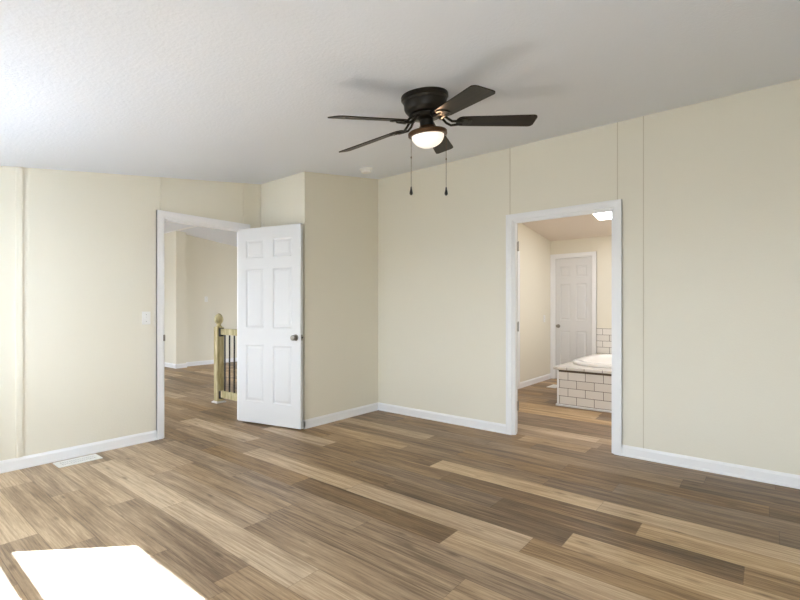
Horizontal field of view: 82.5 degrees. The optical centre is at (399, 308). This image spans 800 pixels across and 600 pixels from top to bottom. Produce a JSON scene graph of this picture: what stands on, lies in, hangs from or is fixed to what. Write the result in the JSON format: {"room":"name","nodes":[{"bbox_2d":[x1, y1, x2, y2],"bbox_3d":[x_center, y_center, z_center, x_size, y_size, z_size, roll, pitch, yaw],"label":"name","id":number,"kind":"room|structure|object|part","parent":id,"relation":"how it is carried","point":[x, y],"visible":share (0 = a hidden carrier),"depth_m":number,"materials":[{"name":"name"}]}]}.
{"room":"empty bedroom","nodes":[
{"label":"empty bedroom","id":0,"kind":"room"},
{"bbox_2d":[0,166,258,460],"bbox_3d":[-2.272,-0.168,4.214,0.115,2.736,4.390,0,0,39],"label":"wall","id":1,"kind":"structure","parent":0,"point":[89,238],"depth_m":3.74,"materials":[{"name":"beige paint"}]},
{"bbox_2d":[16,167,22,457],"bbox_3d":[-2.845,0.026,3.407,0.014,2.172,0.038,0,0,39],"label":"trim","id":2,"kind":"structure","parent":1,"relation":"attached to","point":[19,170],"depth_m":3.40,"materials":[{"name":"beige paint"}]},
{"bbox_2d":[0,430,156,473],"bbox_3d":[-2.913,1.156,3.317,0.017,0.088,2.189,0,0,39],"label":"baseboard","id":3,"kind":"structure","parent":1,"relation":"attached to","point":[13,464],"depth_m":3.67,"materials":[{"name":"white wood"}]},
{"bbox_2d":[142,312,150,324],"bbox_3d":[-2.280,0.086,4.100,0.016,0.116,0.072,0,0,39],"label":"light switch","id":4,"kind":"object","parent":1,"relation":"attached to","point":[146,316],"visible":1,"depth_m":4.10,"materials":[{"name":"white plastic"}]},
{"bbox_2d":[160,177,164,210],"bbox_3d":[-2.195,-1.059,4.210,0.014,0.309,0.036,0,0,39],"label":"trim","id":5,"kind":"structure","parent":1,"relation":"attached to","point":[162,179],"depth_m":4.21,"materials":[{"name":"beige paint"}]},
{"bbox_2d":[156,210,249,439],"bbox_3d":[-1.974,0.149,4.582,0.158,2.102,0.960,0,0,39],"label":"trim","id":6,"kind":"structure","parent":1,"relation":"attached to","point":[162,216],"depth_m":4.20,"materials":[{"name":"white wood"}]},
{"bbox_2d":[243,183,247,223],"bbox_3d":[-1.656,-1.123,4.875,0.014,0.438,0.050,0,0,39],"label":"trim","id":7,"kind":"structure","parent":1,"relation":"attached to","point":[245,185],"depth_m":4.87,"materials":[{"name":"beige paint"}]},
{"bbox_2d":[259,184,260,226],"bbox_3d":[-1.542,-0.127,5.016,0.014,2.479,0.020,0,0,39],"label":"trim","id":8,"kind":"structure","parent":1,"relation":"attached to","point":[259,184],"depth_m":5.01,"materials":[{"name":"beige paint"}]},
{"bbox_2d":[238,223,302,428],"bbox_3d":[-1.336,0.174,4.665,0.846,2.019,0.155,0,0,26],"label":"door","id":9,"kind":"structure","parent":1,"relation":"in","point":[270,259],"depth_m":4.64,"materials":[{"name":"white wood"}]},
{"bbox_3d":[-1.041,0.287,4.468,0.064,0.064,0.060,0,0,26],"label":"knob","id":10,"kind":"part","parent":9,"relation":"part of","materials":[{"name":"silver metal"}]},
{"bbox_2d":[164,231,185,363],"bbox_3d":[-5.495,-0.185,10.073,2.780,2.770,0.200,0,0,39],"label":"wall","id":11,"kind":"structure","parent":0,"point":[174,242],"depth_m":9.22,"materials":[{"name":"beige paint"}]},
{"bbox_2d":[164,362,186,368],"bbox_3d":[-5.490,1.156,10.066,2.797,0.088,0.230,0,0,39],"label":"baseboard","id":12,"kind":"structure","parent":11,"relation":"attached to","point":[170,365],"depth_m":9.22,"materials":[{"name":"white wood"}]},
{"bbox_2d":[164,226,197,233],"bbox_3d":[-3.715,-1.558,8.502,7.525,0.016,0.060,0,0,39],"label":"trim","id":13,"kind":"structure","parent":11,"relation":"attached to","point":[191,226],"depth_m":8.95,"materials":[{"name":"white wood"}]},
{"bbox_2d":[186,235,236,361],"bbox_3d":[-3.027,-0.173,11.246,0.100,2.746,4.730,0,0,39],"label":"wall","id":14,"kind":"structure","parent":0,"point":[211,266],"depth_m":9.81,"materials":[{"name":"beige paint"}]},
{"bbox_2d":[186,358,236,365],"bbox_3d":[-2.982,1.156,11.210,0.017,0.088,4.730,0,0,39],"label":"baseboard","id":15,"kind":"structure","parent":14,"relation":"attached to","point":[195,363],"depth_m":9.73,"materials":[{"name":"white wood"}]},
{"bbox_2d":[261,172,377,419],"bbox_3d":[-0.899,-0.168,5.218,0.755,2.736,1.100,0,0,39],"label":"wall","id":16,"kind":"structure","parent":0,"point":[338,214],"depth_m":4.89,"materials":[{"name":"beige paint"}]},
{"bbox_2d":[304,402,377,428],"bbox_3d":[-0.603,1.156,4.971,0.017,0.088,1.113,0,0,39],"label":"baseboard","id":17,"kind":"structure","parent":16,"relation":"attached to","point":[312,422],"depth_m":4.91,"materials":[{"name":"white wood"}]},
{"bbox_2d":[181,214,611,246],"bbox_3d":[0.138,-1.316,8.632,13.550,0.701,5.050,0,0,39],"label":"ceiling","id":18,"kind":"structure","parent":0,"point":[583,226],"depth_m":7.16,"materials":[{"name":"beige paint"}]},
{"bbox_2d":[594,212,611,219],"bbox_3d":[3.090,-1.303,6.068,0.935,0.066,0.400,0,0,39],"label":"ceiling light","id":19,"kind":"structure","parent":18,"relation":"attached to","point":[606,215],"depth_m":6.33,"materials":[{"name":"white glass"}]},
{"bbox_2d":[0,362,799,599],"bbox_3d":[-1.409,1.200,6.875,15.535,0.001,10.080,0,0,39],"label":"floor","id":20,"kind":"structure","parent":0,"point":[375,505],"depth_m":2.61,"materials":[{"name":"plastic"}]},
{"bbox_2d":[53,454,102,467],"bbox_3d":[-2.533,1.197,3.589,0.155,0.006,0.290,0,0,39],"label":"floor vent","id":21,"kind":"object","parent":20,"relation":"in","point":[92,457],"visible":1,"depth_m":3.58,"materials":[{"name":"white plastic"}]},
{"bbox_2d":[212,313,236,403],"bbox_3d":[-1.956,0.630,5.546,1.067,1.139,0.129,0,0,39],"label":"stair railing","id":22,"kind":"object","parent":20,"relation":"on","point":[220,392],"visible":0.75,"depth_m":5.79,"materials":[{"name":"brown wood"}]},
{"bbox_3d":[-2.320,0.718,5.842,0.089,0.965,0.089,0,0,39],"label":"newel post","id":23,"kind":"part","parent":22,"relation":"part of","materials":[{"name":"yellow wood"}]},
{"bbox_3d":[-1.901,0.294,5.502,0.926,0.076,0.040,0,0,39],"label":"handrail","id":24,"kind":"part","parent":22,"relation":"part of","materials":[{"name":"yellow wood"}]},
{"bbox_3d":[-1.901,1.084,5.502,0.926,0.088,0.040,0,0,39],"label":"rail","id":25,"kind":"part","parent":22,"relation":"part of","materials":[{"name":"yellow wood"}]},
{"bbox_2d":[553,353,611,412],"bbox_3d":[3.777,0.959,5.489,3.125,0.482,2.129,0,0,39],"label":"tub surround","id":26,"kind":"object","parent":20,"relation":"on","point":[577,385],"visible":0.28,"depth_m":5.44,"materials":[{"name":"tile"}]},
{"bbox_3d":[1.956,0.966,5.642,0.021,0.412,0.021,0,0,39],"label":"corner trim","id":27,"kind":"part","parent":26,"relation":"part of","materials":[{"name":"white"}]},
{"bbox_3d":[3.791,1.187,5.486,3.100,0.026,2.115,0,0,39],"label":"trim","id":28,"kind":"part","parent":26,"relation":"part of","materials":[{"name":"white"}]},
{"bbox_2d":[573,354,611,367],"bbox_3d":[3.311,0.916,5.773,1.944,0.484,1.488,0,0,39],"label":"bathtub","id":29,"kind":"object","parent":26,"relation":"in","point":[596,360],"visible":0.2,"depth_m":6.28,"materials":[{"name":"white ceramic"}]},
{"bbox_2d":[0,0,799,232],"bbox_3d":[-2.943,-1.263,4.828,13.550,0.806,4.740,0,0,39],"label":"ceiling","id":30,"kind":"structure","parent":0,"point":[236,91],"depth_m":2.30,"materials":[{"name":"white paint"}]},
{"bbox_2d":[359,167,372,173],"bbox_3d":[-0.350,-1.419,4.692,0.135,0.062,0.136,0,0,-41],"label":"smoke detector","id":31,"kind":"object","parent":30,"relation":"attached to","point":[366,170],"visible":1,"depth_m":4.65,"materials":[{"name":"white plastic"}]},
{"bbox_2d":[328,85,537,195],"bbox_3d":[0.121,-0.972,2.733,1.207,0.604,1.249,0,0,33],"label":"ceiling fan","id":32,"kind":"object","parent":30,"relation":"hanging from","point":[423,105],"visible":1,"depth_m":2.62,"materials":[{"name":"brown metal"}]},
{"bbox_3d":[-0.159,-1.019,2.449,0.478,0.006,0.132,-15,23,-37],"label":"blade","id":33,"kind":"part","parent":32,"relation":"part of","materials":[{"name":"brown wood"}]},
{"bbox_3d":[-0.185,-1.073,2.931,0.478,0.006,0.132,-6,17,34],"label":"blade","id":34,"kind":"part","parent":32,"relation":"part of","materials":[{"name":"brown wood"}]},
{"bbox_3d":[0.168,-0.993,2.714,0.192,0.072,0.192,0,8,39],"label":"lamp shade","id":35,"kind":"part","parent":32,"relation":"part of","materials":[{"name":"white glass"}]},
{"bbox_3d":[0.267,-1.134,3.099,0.132,0.006,0.478,-16,-1,16],"label":"blade","id":36,"kind":"part","parent":32,"relation":"part of","materials":[{"name":"brown wood"}]},
{"bbox_3d":[0.308,-1.048,2.319,0.132,0.006,0.478,5,6,-22],"label":"blade","id":37,"kind":"part","parent":32,"relation":"part of","materials":[{"name":"brown wood"}]},
{"bbox_3d":[0.571,-1.119,2.721,0.478,0.006,0.132,-2,-6,-3],"label":"blade","id":38,"kind":"part","parent":32,"relation":"part of","materials":[{"name":"brown wood"}]},
{"bbox_2d":[518,223,550,381],"bbox_3d":[1.415,-0.185,6.467,0.100,2.770,3.608,0,0,39],"label":"wall","id":39,"kind":"structure","parent":0,"point":[535,249],"depth_m":7.30,"materials":[{"name":"beige paint"}]},
{"bbox_2d":[518,251,519,388],"bbox_3d":[1.513,0.172,6.492,0.021,2.057,0.869,0,0,39],"label":"trim","id":40,"kind":"structure","parent":39,"relation":"attached to","point":[518,251],"depth_m":6.81,"materials":[{"name":"white wood"}]},
{"bbox_2d":[520,374,550,387],"bbox_3d":[2.193,1.156,7.335,0.017,0.088,1.280,0,0,39],"label":"baseboard","id":41,"kind":"structure","parent":39,"relation":"attached to","point":[529,382],"depth_m":7.28,"materials":[{"name":"white wood"}]},
{"bbox_2d":[551,236,611,353],"bbox_3d":[4.280,0.020,6.532,4.470,2.360,0.100,0,0,39],"label":"wall","id":42,"kind":"structure","parent":0,"point":[602,245],"depth_m":7.32,"materials":[{"name":"beige paint"}]},
{"bbox_2d":[555,257,591,377],"bbox_3d":[2.882,0.172,7.599,0.599,2.032,0.095,0,0,39],"label":"door","id":43,"kind":"structure","parent":42,"relation":"in","point":[573,276],"depth_m":7.62,"materials":[{"name":"white wood"}]},
{"bbox_2d":[550,251,596,378],"bbox_3d":[2.907,0.139,7.630,0.749,2.122,0.121,0,0,39],"label":"trim","id":44,"kind":"structure","parent":42,"relation":"attached to","point":[593,254],"depth_m":7.69,"materials":[{"name":"white wood"}]},
{"bbox_2d":[597,328,611,353],"bbox_3d":[4.422,0.519,6.347,3.212,0.398,0.010,0,0,39],"label":"tiled wall","id":45,"kind":"structure","parent":42,"relation":"attached to","point":[604,336],"depth_m":7.28,"materials":[{"name":"white tile"}]},
{"bbox_2d":[378,79,799,474],"bbox_3d":[1.390,-0.173,4.120,5.925,2.747,0.072,0,0,39],"label":"wall","id":46,"kind":"structure","parent":0,"point":[722,175],"depth_m":3.58,"materials":[{"name":"beige paint"}]},
{"bbox_2d":[378,402,505,433],"bbox_3d":[0.382,1.156,4.878,1.637,0.088,0.017,0,0,39],"label":"baseboard","id":47,"kind":"structure","parent":46,"relation":"attached to","point":[446,418],"depth_m":4.79,"materials":[{"name":"white wood"}]},
{"bbox_2d":[517,223,518,431],"bbox_3d":[1.119,0.183,4.779,0.155,2.005,0.820,0,0,1],"label":"door","id":48,"kind":"structure","parent":46,"relation":"in","point":[517,223],"depth_m":4.38,"materials":[{"name":"white wood"}]},
{"bbox_2d":[506,199,621,455],"bbox_3d":[1.442,0.154,4.077,1.020,2.092,0.114,0,0,39],"label":"trim","id":49,"kind":"structure","parent":46,"relation":"attached to","point":[614,206],"depth_m":4.03,"materials":[{"name":"white wood"}]},
{"bbox_2d":[617,122,617,198],"bbox_3d":[1.788,-1.212,3.749,0.006,0.637,0.004,0,0,39],"label":"trim","id":50,"kind":"structure","parent":46,"relation":"attached to","point":[617,122],"depth_m":3.75,"materials":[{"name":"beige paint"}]},
{"bbox_2d":[643,116,643,447],"bbox_3d":[1.937,-0.209,3.628,0.006,2.643,0.004,0,0,39],"label":"trim","id":51,"kind":"structure","parent":46,"relation":"attached to","point":[643,116],"depth_m":3.63,"materials":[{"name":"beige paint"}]},
{"bbox_2d":[622,445,799,488],"bbox_3d":[2.698,1.156,3.002,2.285,0.088,0.017,0,0,39],"label":"baseboard","id":52,"kind":"structure","parent":46,"relation":"attached to","point":[723,468],"depth_m":3.32,"materials":[{"name":"white wood"}]}
]}

